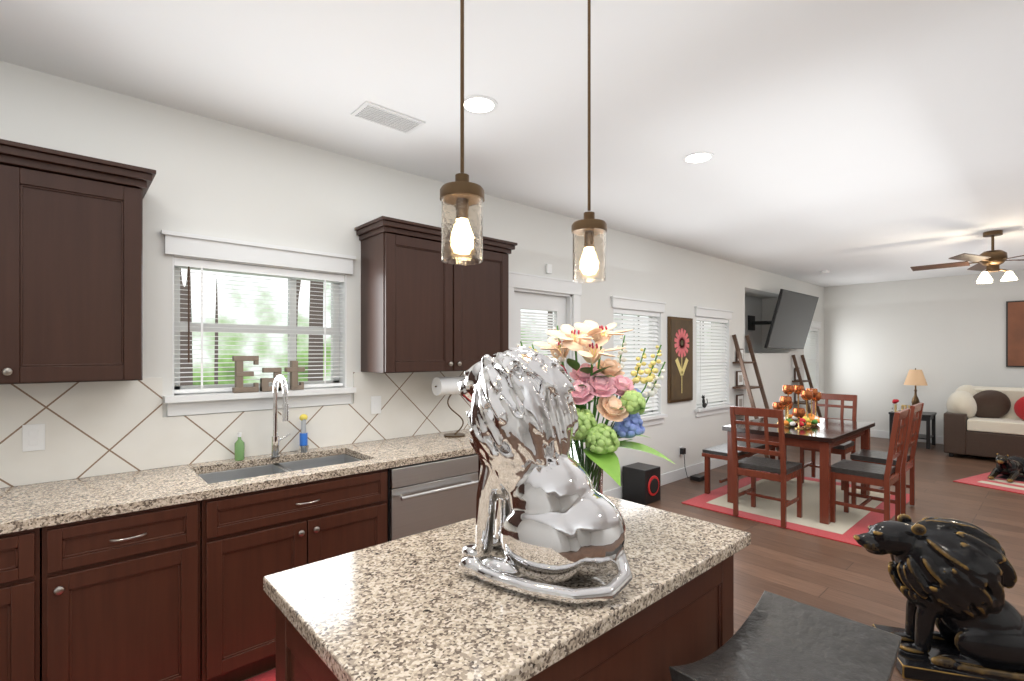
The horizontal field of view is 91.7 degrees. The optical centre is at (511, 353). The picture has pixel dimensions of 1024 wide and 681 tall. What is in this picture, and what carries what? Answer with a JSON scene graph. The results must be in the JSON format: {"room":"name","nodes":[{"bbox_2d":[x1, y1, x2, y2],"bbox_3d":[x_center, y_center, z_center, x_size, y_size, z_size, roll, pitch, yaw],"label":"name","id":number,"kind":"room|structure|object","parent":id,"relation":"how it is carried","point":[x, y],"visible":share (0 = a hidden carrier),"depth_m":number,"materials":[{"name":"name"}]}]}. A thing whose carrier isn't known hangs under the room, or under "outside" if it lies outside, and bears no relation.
{"room":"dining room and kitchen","nodes":[
{"label":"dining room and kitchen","id":0,"kind":"room"},
{"bbox_2d":[0,61,823,491],"bbox_3d":[1.041,0.120,5.345,13.000,2.740,0.470,0,0,-42],"label":"wall","id":1,"kind":"structure","parent":0,"point":[212,177],"depth_m":3.07,"materials":[{"name":"paint"}]},
{"bbox_2d":[0,139,155,383],"bbox_3d":[-2.053,-0.342,1.986,0.991,0.923,0.375,0,0,-42],"label":"upper cabinet","id":2,"kind":"object","parent":1,"relation":"attached to","point":[71,267],"visible":1,"depth_m":2.02,"materials":[{"name":"brown wood"}]},
{"bbox_2d":[0,371,471,487],"bbox_3d":[-1.850,0.348,2.414,4.460,0.452,0.012,0,0,-42],"label":"backsplash","id":3,"kind":"structure","parent":1,"relation":"attached to","point":[101,428],"depth_m":2.48,"materials":[{"name":"tile"}]},
{"bbox_2d":[22,424,44,451],"bbox_3d":[-2.096,0.370,2.179,0.072,0.116,0.008,0,0,-42],"label":"electrical outlet","id":4,"kind":"object","parent":3,"relation":"attached to","point":[33,437],"visible":1,"depth_m":2.17,"materials":[{"name":"white plastic"}]},
{"bbox_2d":[371,396,380,413],"bbox_3d":[-0.892,0.340,3.263,0.072,0.116,0.008,0,0,-42],"label":"electrical outlet","id":5,"kind":"object","parent":3,"relation":"attached to","point":[375,404],"visible":1,"depth_m":3.26,"materials":[{"name":"white plastic"}]},
{"bbox_2d":[161,230,355,415],"bbox_3d":[-1.415,-0.148,2.868,1.015,0.933,0.195,0,0,-42],"label":"kitchen window","id":6,"kind":"structure","parent":1,"relation":"in","point":[189,251],"depth_m":2.80,"materials":[{"name":"white wood"}]},
{"bbox_2d":[232,356,304,392],"bbox_3d":[-1.367,0.114,2.807,0.375,0.200,0.040,0,0,-42],"label":"eat letters","id":7,"kind":"object","parent":6,"relation":"on","point":[293,369],"visible":0.9,"depth_m":2.77,"materials":[{"name":"brown wood"}]},
{"bbox_2d":[355,216,516,372],"bbox_3d":[-0.484,-0.342,3.399,1.074,0.923,0.375,0,0,-42],"label":"upper cabinet","id":8,"kind":"object","parent":1,"relation":"attached to","point":[424,308],"visible":0.81,"depth_m":3.17,"materials":[{"name":"brown wood"}]},
{"bbox_2d":[509,271,582,441],"bbox_3d":[0.242,0.412,4.380,0.970,2.155,0.174,0,0,-42],"label":"door","id":9,"kind":"structure","parent":1,"relation":"in","point":[559,298],"depth_m":4.37,"materials":[{"name":"white wood"}]},
{"bbox_2d":[546,264,551,273],"bbox_3d":[0.323,-0.740,4.364,0.060,0.080,0.023,0,0,-42],"label":"switch","id":10,"kind":"object","parent":1,"relation":"attached to","point":[548,268],"visible":0.98,"depth_m":4.35,"materials":[{"name":"white plastic"}]},
{"bbox_2d":[610,296,667,426],"bbox_3d":[1.326,0.106,5.335,0.990,1.363,0.195,0,0,-42],"label":"dining window","id":11,"kind":"structure","parent":1,"relation":"in","point":[651,310],"depth_m":5.38,"materials":[{"name":"white plastic"}]},
{"bbox_2d":[603,454,755,498],"bbox_3d":[3.275,1.427,7.026,7.130,0.125,0.018,0,0,-42],"label":"baseboard","id":12,"kind":"structure","parent":1,"relation":"attached to","point":[675,475],"depth_m":5.86,"materials":[{"name":"white wood"}]},
{"bbox_2d":[667,316,692,402],"bbox_3d":[1.988,0.075,5.855,0.530,0.990,0.034,0,0,-42],"label":"picture","id":13,"kind":"object","parent":1,"relation":"attached to","point":[679,359],"visible":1,"depth_m":5.81,"materials":[{"name":"brown wood"}]},
{"bbox_2d":[694,306,734,416],"bbox_3d":[2.585,0.106,6.469,1.000,1.363,0.195,0,0,-42],"label":"dining window","id":14,"kind":"structure","parent":1,"relation":"in","point":[712,383],"depth_m":6.48,"materials":[{"name":"white plastic"}]},
{"bbox_2d":[702,395,707,407],"bbox_3d":[2.419,0.602,6.228,0.130,0.167,0.043,0,0,-42],"label":"cat figurine","id":15,"kind":"object","parent":14,"relation":"on","point":[704,404],"visible":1,"depth_m":6.19,"materials":[{"name":"black paint"}]},
{"bbox_2d":[748,289,818,348],"bbox_3d":[4.216,-0.500,7.946,1.550,0.860,0.775,0,0,-42],"label":"tv","id":16,"kind":"object","parent":1,"relation":"attached to","point":[791,321],"visible":1,"depth_m":7.68,"materials":[{"name":"black paint"}]},
{"bbox_2d":[804,321,822,391],"bbox_3d":[5.365,0.106,8.972,0.880,1.363,0.195,0,0,-42],"label":"window","id":17,"kind":"structure","parent":1,"relation":"in","point":[811,352],"depth_m":9.10,"materials":[{"name":"white"}]},
{"bbox_2d":[0,0,1023,286],"bbox_3d":[3.206,-1.300,2.940,13.000,0.100,7.300,0,0,-42],"label":"ceiling","id":18,"kind":"structure","parent":0,"point":[848,142],"depth_m":2.43,"materials":[{"name":"paint"}]},
{"bbox_2d":[351,101,424,133],"bbox_3d":[-0.655,-1.244,2.640,0.340,0.011,0.180,0,0,-42],"label":"ceiling vent","id":19,"kind":"object","parent":18,"relation":"in","point":[382,116],"visible":1,"depth_m":2.62,"materials":[{"name":"white"}]},
{"bbox_2d":[440,0,484,264],"bbox_3d":[-0.127,-0.742,1.271,0.120,1.014,0.120,0,0,-42],"label":"pendant light","id":20,"kind":"object","parent":18,"relation":"hanging from","point":[462,198],"visible":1,"depth_m":1.23,"materials":[{"name":"clear glass"}]},
{"bbox_2d":[464,95,497,114],"bbox_3d":[-0.166,-1.248,2.501,0.190,0.004,0.190,0,0,-42],"label":"recessed light","id":21,"kind":"object","parent":18,"relation":"in","point":[476,104],"visible":0.92,"depth_m":2.49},
{"bbox_2d":[571,0,606,282],"bbox_3d":[0.250,-0.742,1.611,0.120,1.014,0.120,0,0,-42],"label":"pendant light","id":22,"kind":"object","parent":18,"relation":"hanging from","point":[589,231],"visible":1,"depth_m":1.57,"materials":[{"name":"clear glass"}]},
{"bbox_2d":[682,152,713,163],"bbox_3d":[1.190,-1.248,3.177,0.190,0.004,0.190,0,0,-42],"label":"recessed light","id":23,"kind":"object","parent":18,"relation":"in","point":[697,157],"visible":1,"depth_m":3.17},
{"bbox_2d":[819,270,829,273],"bbox_3d":[4.758,-1.232,7.568,0.136,0.035,0.136,0,0,-42],"label":"smoke detector","id":24,"kind":"object","parent":18,"relation":"attached to","point":[824,272],"visible":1,"depth_m":7.52,"materials":[{"name":"white plastic"}]},
{"bbox_2d":[910,230,1023,283],"bbox_3d":[4.922,-0.995,5.148,1.295,0.510,1.237,0,0,-42],"label":"fan light","id":25,"kind":"object","parent":18,"relation":"hanging from","point":[992,260],"visible":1,"depth_m":5.07,"materials":[{"name":"brown metal"}]},
{"bbox_2d":[241,436,1023,680],"bbox_3d":[3.206,1.540,2.940,13.000,0.100,7.300,0,0,-42],"label":"floor","id":26,"kind":"structure","parent":0,"point":[851,582],"depth_m":3.85,"materials":[{"name":"brown wood"}]},
{"bbox_2d":[0,522,75,680],"bbox_3d":[-2.053,1.053,1.816,0.643,0.874,0.626,0,0,-42],"label":"base cabinet","id":27,"kind":"object","parent":26,"relation":"on","point":[38,565],"depth_m":1.76,"materials":[{"name":"brown wood"}]},
{"bbox_2d":[76,496,227,680],"bbox_3d":[-1.687,1.053,2.145,0.638,0.874,0.626,0,0,-42],"label":"base cabinet","id":28,"kind":"object","parent":26,"relation":"on","point":[173,593],"depth_m":1.98,"materials":[{"name":"brown wood"}]},
{"bbox_2d":[0,429,475,534],"bbox_3d":[-1.641,0.682,2.182,4.460,0.215,0.633,0,0,-42],"label":"countertop","id":29,"kind":"structure","parent":28,"relation":"on","point":[33,506],"depth_m":2.26,"materials":[{"name":"stone"}]},
{"bbox_2d":[234,432,244,460],"bbox_3d":[-1.467,0.500,2.675,0.048,0.148,0.048,0,0,-42],"label":"soap bottle","id":30,"kind":"object","parent":29,"relation":"on","point":[239,449],"visible":0.98,"depth_m":2.66,"materials":[{"name":"green plastic"}]},
{"bbox_2d":[269,375,289,456],"bbox_3d":[-1.245,0.345,2.721,0.106,0.457,0.216,0,0,-42],"label":"faucet","id":31,"kind":"object","parent":29,"relation":"on","point":[275,440],"visible":0.96,"depth_m":2.74,"materials":[{"name":"silver metal"}]},
{"bbox_2d":[298,414,308,452],"bbox_3d":[-1.215,0.465,2.896,0.060,0.219,0.060,0,0,-42],"label":"soap bottle","id":32,"kind":"object","parent":29,"relation":"on","point":[303,446],"visible":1,"depth_m":2.88,"materials":[{"name":"blue plastic"}]},
{"bbox_2d":[432,376,464,436],"bbox_3d":[-0.414,0.368,3.449,0.280,0.411,0.150,0,0,-42],"label":"paper towel holder","id":33,"kind":"object","parent":29,"relation":"on","point":[444,385],"visible":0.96,"depth_m":3.39,"materials":[{"name":"white paper"}]},
{"bbox_2d":[244,668,275,680],"bbox_3d":[-1.119,1.484,1.953,1.550,0.010,0.560,0,0,-42],"label":"kitchen mat","id":34,"kind":"object","parent":26,"relation":"on","point":[270,675],"depth_m":2.27,"materials":[{"name":"red fabric"}]},
{"bbox_2d":[228,476,387,680],"bbox_3d":[-1.211,1.145,2.573,0.937,0.690,0.626,0,0,-42],"label":"base cabinet","id":35,"kind":"object","parent":26,"relation":"on","point":[276,530],"depth_m":2.28,"materials":[{"name":"brown wood"}]},
{"bbox_2d":[346,454,478,541],"bbox_3d":[-0.618,1.053,3.066,0.593,0.874,0.689,0,0,-42],"label":"dishwasher","id":36,"kind":"object","parent":26,"relation":"on","point":[427,496],"visible":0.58,"depth_m":2.82,"materials":[{"name":"silver metal"}]},
{"bbox_2d":[478,456,480,479],"bbox_3d":[-0.207,1.053,3.477,0.555,0.874,0.626,0,0,-42],"label":"base cabinet","id":37,"kind":"object","parent":26,"relation":"on","point":[479,463],"depth_m":3.08,"materials":[{"name":"brown wood"}]},
{"bbox_2d":[276,554,733,680],"bbox_3d":[0.055,1.052,1.444,1.221,0.876,0.663,0,0,-42],"label":"kitchen island","id":38,"kind":"object","parent":26,"relation":"on","point":[691,621],"visible":0.27,"depth_m":1.27,"materials":[{"name":"brown wood"}]},
{"bbox_2d":[263,494,750,680],"bbox_3d":[0.062,0.594,1.437,1.255,0.038,0.713,0,0,-42],"label":"island countertop","id":39,"kind":"structure","parent":38,"relation":"on","point":[421,606],"depth_m":1.14,"materials":[{"name":"stone"}]},
{"bbox_2d":[457,346,632,604],"bbox_3d":[0.064,0.277,1.333,0.540,0.593,0.337,0,0,31],"label":"lion statue","id":40,"kind":"object","parent":39,"relation":"on","point":[548,512],"visible":1,"depth_m":1.25,"materials":[{"name":"silver metal"}]},
{"bbox_2d":[517,320,674,494],"bbox_3d":[0.268,0.229,1.619,0.444,0.690,0.527,0,0,-42],"label":"bouquet","id":41,"kind":"object","parent":39,"relation":"on","point":[593,450],"visible":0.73,"depth_m":1.59,"materials":[{"name":"multicoloured plant"}]},
{"bbox_2d":[622,462,659,504],"bbox_3d":[1.322,1.320,5.047,0.280,0.340,0.288,0,0,-42],"label":"speaker","id":42,"kind":"object","parent":26,"relation":"on","point":[640,483],"visible":1,"depth_m":4.96},
{"bbox_2d":[690,474,703,481],"bbox_3d":[2.183,1.465,5.841,0.140,0.050,0.120,0,0,-42],"label":"power strip","id":43,"kind":"object","parent":26,"relation":"on","point":[697,477],"depth_m":5.80,"materials":[{"name":"black paint"}]},
{"bbox_2d":[732,334,777,457],"bbox_3d":[3.337,0.620,6.741,0.450,1.751,0.516,0,0,-42],"label":"ladder shelf","id":44,"kind":"object","parent":26,"relation":"on","point":[741,377],"visible":0.65,"depth_m":6.85,"materials":[{"name":"brown wood"}]},
{"bbox_2d":[669,591,901,680],"bbox_3d":[0.687,1.112,1.224,0.570,0.759,0.360,0,0,-42],"label":"bar stool","id":45,"kind":"object","parent":26,"relation":"on","point":[775,637],"visible":1,"depth_m":1.28,"materials":[{"name":"black leather"}]},
{"bbox_2d":[853,514,1023,680],"bbox_3d":[2.106,1.139,2.366,0.825,0.700,0.373,0,0,18],"label":"lion statue","id":46,"kind":"object","parent":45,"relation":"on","point":[951,579],"visible":0.98,"depth_m":2.27,"materials":[{"name":"black ceramic"}]},
{"bbox_2d":[681,471,909,546],"bbox_3d":[2.945,1.484,5.061,2.050,0.011,1.500,0,0,-42],"label":"dining rug","id":47,"kind":"object","parent":26,"relation":"on","point":[845,527],"visible":0.46,"depth_m":4.73,"materials":[{"name":"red fabric"}]},
{"bbox_2d":[702,441,777,493],"bbox_3d":[2.544,1.246,5.506,1.150,0.462,0.340,0,0,-42],"label":"bench","id":48,"kind":"object","parent":47,"relation":"on","point":[718,452],"visible":0.42,"depth_m":5.23,"materials":[{"name":"brown wood"}]},
{"bbox_2d":[730,406,801,527],"bbox_3d":[2.292,0.977,4.479,0.500,1.002,0.440,0,0,-42],"label":"chair","id":49,"kind":"object","parent":47,"relation":"on","point":[782,466],"visible":0.98,"depth_m":4.39,"materials":[{"name":"brown wood"}]},
{"bbox_2d":[722,415,874,524],"bbox_3d":[2.942,1.101,5.064,1.450,0.752,0.950,0,0,-42],"label":"dining table","id":50,"kind":"object","parent":47,"relation":"on","point":[824,436],"visible":0.58,"depth_m":4.66,"materials":[{"name":"brown wood"}]},
{"bbox_2d":[772,385,821,428],"bbox_3d":[2.906,0.526,5.075,0.730,0.395,0.386,0,0,-42],"label":"centerpiece","id":51,"kind":"object","parent":50,"relation":"on","point":[801,416],"visible":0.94,"depth_m":4.94,"materials":[{"name":"gold metal"}]},
{"bbox_2d":[800,393,856,489],"bbox_3d":[3.607,0.977,5.663,0.500,1.002,0.440,0,0,-42],"label":"chair","id":52,"kind":"object","parent":47,"relation":"on","point":[843,449],"visible":0.35,"depth_m":5.69,"materials":[{"name":"brown wood"}]},
{"bbox_2d":[831,408,910,522],"bbox_3d":[3.108,0.977,4.319,0.440,1.002,0.500,0,0,-42],"label":"chair","id":53,"kind":"object","parent":47,"relation":"on","point":[887,475],"visible":0.83,"depth_m":4.25,"materials":[{"name":"brown wood"}]},
{"bbox_2d":[850,402,923,513],"bbox_3d":[3.637,0.977,4.823,0.440,1.002,0.500,0,0,-42],"label":"chair","id":54,"kind":"object","parent":47,"relation":"on","point":[875,457],"visible":0.73,"depth_m":4.75,"materials":[{"name":"brown wood"}]},
{"bbox_2d":[792,355,821,416],"bbox_3d":[4.959,0.760,8.256,0.450,1.471,0.436,0,0,-42],"label":"ladder shelf","id":55,"kind":"object","parent":26,"relation":"on","point":[797,376],"visible":0.52,"depth_m":8.33,"materials":[{"name":"brown wood"}]},
{"bbox_2d":[888,410,936,448],"bbox_3d":[6.502,1.225,8.068,0.540,0.530,0.530,0,0,-42],"label":"side table","id":56,"kind":"object","parent":26,"relation":"on","point":[927,417],"visible":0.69,"depth_m":8.03,"materials":[{"name":"black paint"}]},
{"bbox_2d":[892,399,898,411],"bbox_3d":[6.272,0.856,8.132,0.126,0.206,0.097,0,0,-42],"label":"vase","id":57,"kind":"object","parent":56,"relation":"on","point":[894,401],"visible":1,"depth_m":8.12,"materials":[{"name":"clear glass"}]},
{"bbox_2d":[894,404,909,411],"bbox_3d":[6.327,0.894,7.938,0.033,0.135,0.350,0,0,-42],"label":"love letters","id":58,"kind":"object","parent":56,"relation":"on","point":[902,407],"visible":0.25,"depth_m":7.99,"materials":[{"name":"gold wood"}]},
{"bbox_2d":[904,368,927,404],"bbox_3d":[6.585,0.602,8.109,0.310,0.715,0.310,0,0,-42],"label":"table lamp","id":59,"kind":"object","parent":56,"relation":"on","point":[915,377],"visible":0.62,"depth_m":8.04,"materials":[{"name":"beige fabric"}]},
{"bbox_2d":[944,385,1023,457],"bbox_3d":[7.330,0.980,6.640,0.980,1.020,2.280,0,0,-42],"label":"sofa","id":60,"kind":"object","parent":26,"relation":"on","point":[983,421],"visible":1,"depth_m":6.99,"materials":[{"name":"brown leather"}]},
{"bbox_2d":[953,472,1023,494],"bbox_3d":[6.331,1.484,5.149,1.600,0.010,2.200,0,0,-27],"label":"living room rug","id":61,"kind":"object","parent":26,"relation":"on","point":[999,482],"visible":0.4,"depth_m":5.69,"materials":[{"name":"red fabric"}]},
{"bbox_2d":[988,453,1023,482],"bbox_3d":[5.993,1.324,5.929,0.851,0.306,0.358,0,0,-32],"label":"statue","id":62,"kind":"object","parent":61,"relation":"on","point":[1012,467],"visible":1,"depth_m":5.80,"materials":[{"name":"black ceramic"}]},
{"bbox_2d":[824,270,1023,436],"bbox_3d":[8.198,0.120,6.998,0.150,2.740,6.650,0,0,-42],"label":"wall","id":63,"kind":"structure","parent":0,"point":[946,336],"depth_m":8.41,"materials":[{"name":"paint"}]},
{"bbox_2d":[870,430,943,443],"bbox_3d":[8.083,1.427,7.002,0.016,0.125,6.450,0,0,-42],"label":"baseboard","id":64,"kind":"structure","parent":63,"relation":"attached to","point":[873,433],"depth_m":8.69,"materials":[{"name":"white wood"}]},
{"bbox_2d":[1006,300,1023,366],"bbox_3d":[7.843,-0.290,7.250,0.036,1.000,0.900,0,0,-42],"label":"picture","id":65,"kind":"object","parent":63,"relation":"attached to","point":[1014,333],"visible":0.9,"depth_m":7.50,"materials":[{"name":"brown paint"}]},
{"label":"outside","id":66,"kind":"structure","parent":0,"visible":0},
{"bbox_2d":[180,268,715,385],"bbox_3d":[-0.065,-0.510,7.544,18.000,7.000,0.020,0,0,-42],"label":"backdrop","id":67,"kind":"structure","parent":66,"point":[306,352],"depth_m":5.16,"materials":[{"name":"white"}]},
{"bbox_3d":[1.998,1.160,5.881,0.072,0.116,0.008,0,0,-42],"label":"electrical outlet","id":68,"kind":"object","parent":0,"visible":0},
{"bbox_2d":[680,448,688,477],"bbox_3d":[2.058,1.301,5.854,0.112,0.362,0.112,0,0,-42],"label":"adapter","id":69,"kind":"object","parent":68,"relation":"attached to","point":[682,451],"visible":0.85,"depth_m":5.84,"materials":[{"name":"black paint"}]}
]}

